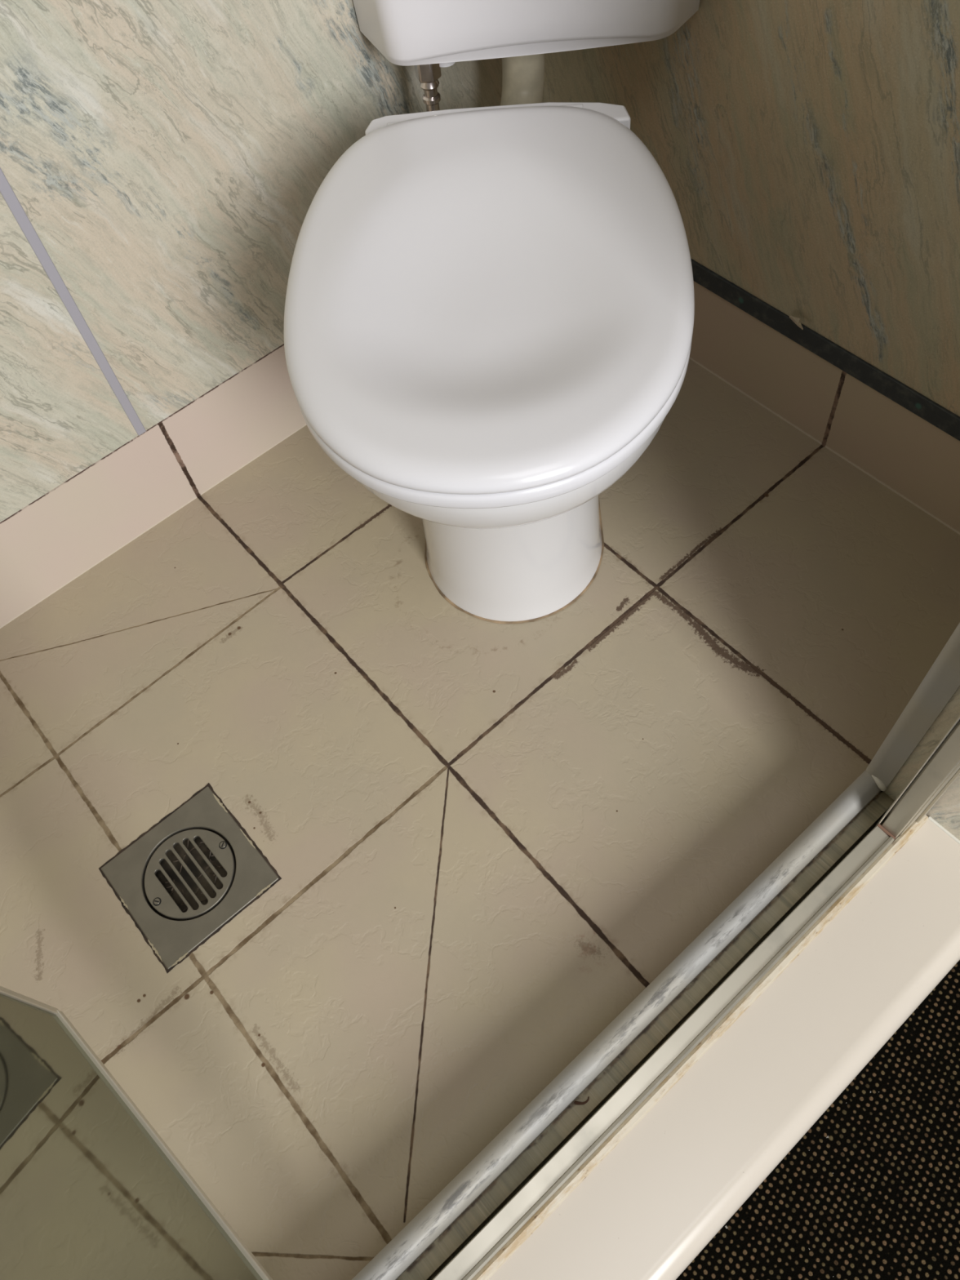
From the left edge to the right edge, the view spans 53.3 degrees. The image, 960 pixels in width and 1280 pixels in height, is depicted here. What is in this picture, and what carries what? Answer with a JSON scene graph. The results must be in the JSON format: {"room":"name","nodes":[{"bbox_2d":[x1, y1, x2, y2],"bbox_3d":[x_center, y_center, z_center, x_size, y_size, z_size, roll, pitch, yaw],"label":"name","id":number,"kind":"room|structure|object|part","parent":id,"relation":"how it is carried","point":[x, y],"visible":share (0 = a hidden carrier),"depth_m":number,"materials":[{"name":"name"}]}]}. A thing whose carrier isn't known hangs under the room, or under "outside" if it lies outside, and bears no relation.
{"room":"bathroom","nodes":[
{"label":"bathroom","id":0,"kind":"room"},
{"bbox_2d":[0,986,272,1279],"bbox_3d":[-0.312,-0.034,0.001,0.378,1.764,0.011,37,69,24],"label":"mirror","id":1,"kind":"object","parent":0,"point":[90,1189],"depth_m":0.61,"materials":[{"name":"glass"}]},
{"bbox_3d":[-0.438,-0.131,0.065,0.008,1.750,0.009,37,69,24],"label":"edge rail","id":2,"kind":"part","parent":1,"relation":"part of","materials":[{"name":"silver metal"}]},
{"bbox_2d":[0,0,502,522],"bbox_3d":[-0.579,-0.754,0.254,1.540,2.108,0.030,-38,63,-16],"label":"wall","id":3,"kind":"structure","parent":0,"point":[169,159],"depth_m":1.01,"materials":[{"name":"beige stone"}]},
{"bbox_2d":[0,167,146,435],"bbox_3d":[-0.508,-0.794,0.270,0.011,2.108,0.004,-38,63,-16],"label":"trim","id":4,"kind":"structure","parent":3,"relation":"attached to","point":[6,192],"depth_m":0.99,"materials":[{"name":"grey plastic"}]},
{"bbox_2d":[0,343,306,628],"bbox_3d":[-0.478,-0.176,1.214,1.540,0.142,0.030,-38,63,-16],"label":"baseboard","id":5,"kind":"structure","parent":3,"relation":"attached to","point":[56,538],"depth_m":1.22,"materials":[{"name":"tile"}]},
{"bbox_2d":[352,0,699,66],"bbox_3d":[0.029,-0.719,0.841,0.298,0.389,0.279,-37,62,-16],"label":"toilet cistern","id":6,"kind":"object","parent":3,"relation":"attached to","point":[406,33],"visible":1,"depth_m":0.94,"materials":[{"name":"white ceramic"}]},
{"bbox_2d":[413,62,441,111],"bbox_3d":[-0.036,-0.494,1.183,0.027,0.440,0.027,-38,63,-16],"label":"supply pipe","id":7,"kind":"object","parent":6,"relation":"attached to","point":[428,75],"visible":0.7,"depth_m":1.01,"materials":[{"name":"silver metal"}]},
{"bbox_2d":[0,359,959,1279],"bbox_3d":[-0.185,0.146,1.113,1.540,0.070,0.880,-38,63,-16],"label":"floor","id":8,"kind":"structure","parent":0,"point":[486,841],"depth_m":1.06,"materials":[{"name":"tile"}]},
{"bbox_2d":[98,782,281,973],"bbox_3d":[-0.308,0.264,1.048,0.145,0.062,0.148,-38,63,-16],"label":"floor drain","id":9,"kind":"object","parent":8,"relation":"in","point":[185,877],"visible":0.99,"depth_m":1.03,"materials":[{"name":"metal"}]},
{"bbox_3d":[-0.341,0.276,1.010,0.009,0.001,0.009,-38,63,-16],"label":"screw seat","id":10,"kind":"part","parent":9,"relation":"part of","materials":[{"name":"silver metal"}]},
{"bbox_3d":[-0.278,0.222,1.036,0.009,0.001,0.009,-38,63,-16],"label":"screw seat","id":11,"kind":"part","parent":9,"relation":"part of","materials":[{"name":"silver metal"}]},
{"bbox_2d":[284,102,694,623],"bbox_3d":[0.023,-0.223,1.016,0.368,0.438,0.519,-3,59,4],"label":"toilet","id":12,"kind":"object","parent":8,"relation":"on","point":[489,312],"visible":1,"depth_m":0.82,"materials":[{"name":"white ceramic"}]},
{"bbox_3d":[0.006,-0.311,0.847,0.354,0.016,0.486,-3,59,4],"label":"seat","id":13,"kind":"part","parent":12,"relation":"part of","materials":[{"name":"white plastic"}]},
{"bbox_3d":[0.025,-0.208,1.029,0.343,0.400,0.479,-3,59,4],"label":"bowl","id":14,"kind":"part","parent":12,"relation":"part of","materials":[{"name":"white ceramic"}]},
{"bbox_2d":[500,53,544,105],"bbox_3d":[0.037,-0.583,1.047,0.050,0.131,0.155,8,60,10],"label":"pipe","id":15,"kind":"object","parent":12,"relation":"attached to","point":[522,76],"visible":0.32,"depth_m":1.05,"materials":[{"name":"beige plastic"}]},
{"bbox_2d":[542,0,959,416],"bbox_3d":[0.284,-0.942,0.268,0.030,2.094,0.853,-38,63,-16],"label":"wall","id":16,"kind":"structure","parent":0,"point":[807,152],"depth_m":1.01,"materials":[{"name":"beige stone"}]},
{"bbox_2d":[688,281,959,534],"bbox_3d":[0.386,-0.357,1.239,0.030,0.129,0.853,-38,63,-16],"label":"baseboard","id":17,"kind":"structure","parent":16,"relation":"attached to","point":[905,453],"depth_m":1.19,"materials":[{"name":"tile"}]},
{"bbox_2d":[690,258,959,440],"bbox_3d":[0.378,-0.397,1.172,0.034,0.027,0.853,-38,63,-16],"label":"trim","id":18,"kind":"structure","parent":16,"relation":"attached to","point":[944,420],"depth_m":1.13,"materials":[{"name":"black plastic"}]},
{"bbox_2d":[789,315,803,329],"bbox_3d":[0.375,-0.379,1.136,0.009,0.011,0.027,-28,60,-10],"label":"paper scrap","id":19,"kind":"object","parent":18,"relation":"on","point":[796,320],"visible":1,"depth_m":1.13,"materials":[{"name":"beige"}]},
{"bbox_2d":[675,960,959,1279],"bbox_3d":[0.205,1.874,0.053,2.831,0.015,2.388,-38,63,-16],"label":"carpet","id":20,"kind":"object","parent":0,"point":[871,1190],"depth_m":0.86,"materials":[{"name":"black carpet"}]},
{"bbox_2d":[926,775,959,839],"bbox_3d":[0.724,-0.463,0.107,0.769,2.390,0.440,-38,63,-16],"label":"wall","id":21,"kind":"structure","parent":0,"point":[946,811],"depth_m":0.86,"materials":[{"name":"beige stone"}]},
{"bbox_2d":[351,770,881,1279],"bbox_3d":[-0.041,0.489,0.797,1.130,0.092,0.023,-38,63,-16],"label":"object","id":22,"kind":"structure","parent":21,"relation":"attached to","point":[411,1242],"depth_m":0.82,"materials":[{"name":"grey metal"}]},
{"bbox_2d":[396,791,894,1279],"bbox_3d":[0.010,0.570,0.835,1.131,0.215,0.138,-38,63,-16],"label":"door track","id":23,"kind":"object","parent":21,"relation":"attached to","point":[503,1189],"depth_m":0.83,"materials":[{"name":"grey metal"}]},
{"bbox_2d":[574,1096,589,1104],"bbox_3d":[0.086,0.391,0.810,0.014,0.003,0.005,-17,59,-4],"label":"flake","id":24,"kind":"object","parent":23,"relation":"on","point":[587,1100],"visible":1,"depth_m":0.81,"materials":[{"name":"brown"}]},
{"bbox_2d":[432,715,959,1279],"bbox_3d":[-0.103,0.009,-0.067,1.126,1.930,0.024,-38,63,-16],"label":"shower door frame","id":25,"kind":"object","parent":21,"relation":"attached to","point":[940,769],"visible":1,"depth_m":0.79,"materials":[{"name":"metal"}]},
{"bbox_2d":[471,814,928,1279],"bbox_3d":[-0.009,0.502,0.737,1.128,0.014,0.008,-38,63,-16],"label":"trim","id":26,"kind":"structure","parent":21,"relation":"attached to","point":[513,1244],"depth_m":0.80,"materials":[{"name":"beige plastic"}]},
{"bbox_2d":[488,815,959,1279],"bbox_3d":[-0.116,0.707,0.751,1.530,0.220,0.098,-38,63,-16],"label":"door sill","id":27,"kind":"structure","parent":21,"relation":"attached to","point":[650,1207],"depth_m":0.79,"materials":[{"name":"beige plastic"}]},
{"bbox_2d":[871,774,886,791],"bbox_3d":[0.380,0.136,0.911,0.008,0.010,0.018,-38,63,-16],"label":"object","id":28,"kind":"object","parent":21,"relation":"attached to","point":[881,785],"visible":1,"depth_m":0.91,"materials":[{"name":"beige"}]},
{"bbox_2d":[866,622,959,791],"bbox_3d":[0.284,-0.422,-0.002,0.010,2.167,0.026,-38,63,-16],"label":"trim","id":29,"kind":"structure","parent":21,"relation":"attached to","point":[941,682],"depth_m":0.79,"materials":[{"name":"grey metal"}]},
{"bbox_2d":[884,686,959,800],"bbox_3d":[0.298,-0.407,-0.010,0.004,2.171,0.017,-38,63,-16],"label":"trim","id":30,"kind":"structure","parent":21,"relation":"attached to","point":[950,713],"depth_m":0.82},
{"bbox_2d":[928,816,959,844],"bbox_3d":[0.450,0.195,0.871,0.003,0.004,0.098,-38,63,-16],"label":"trim","id":31,"kind":"structure","parent":21,"relation":"attached to","point":[930,818],"depth_m":0.88,"materials":[{"name":"beige plastic"}]}
]}

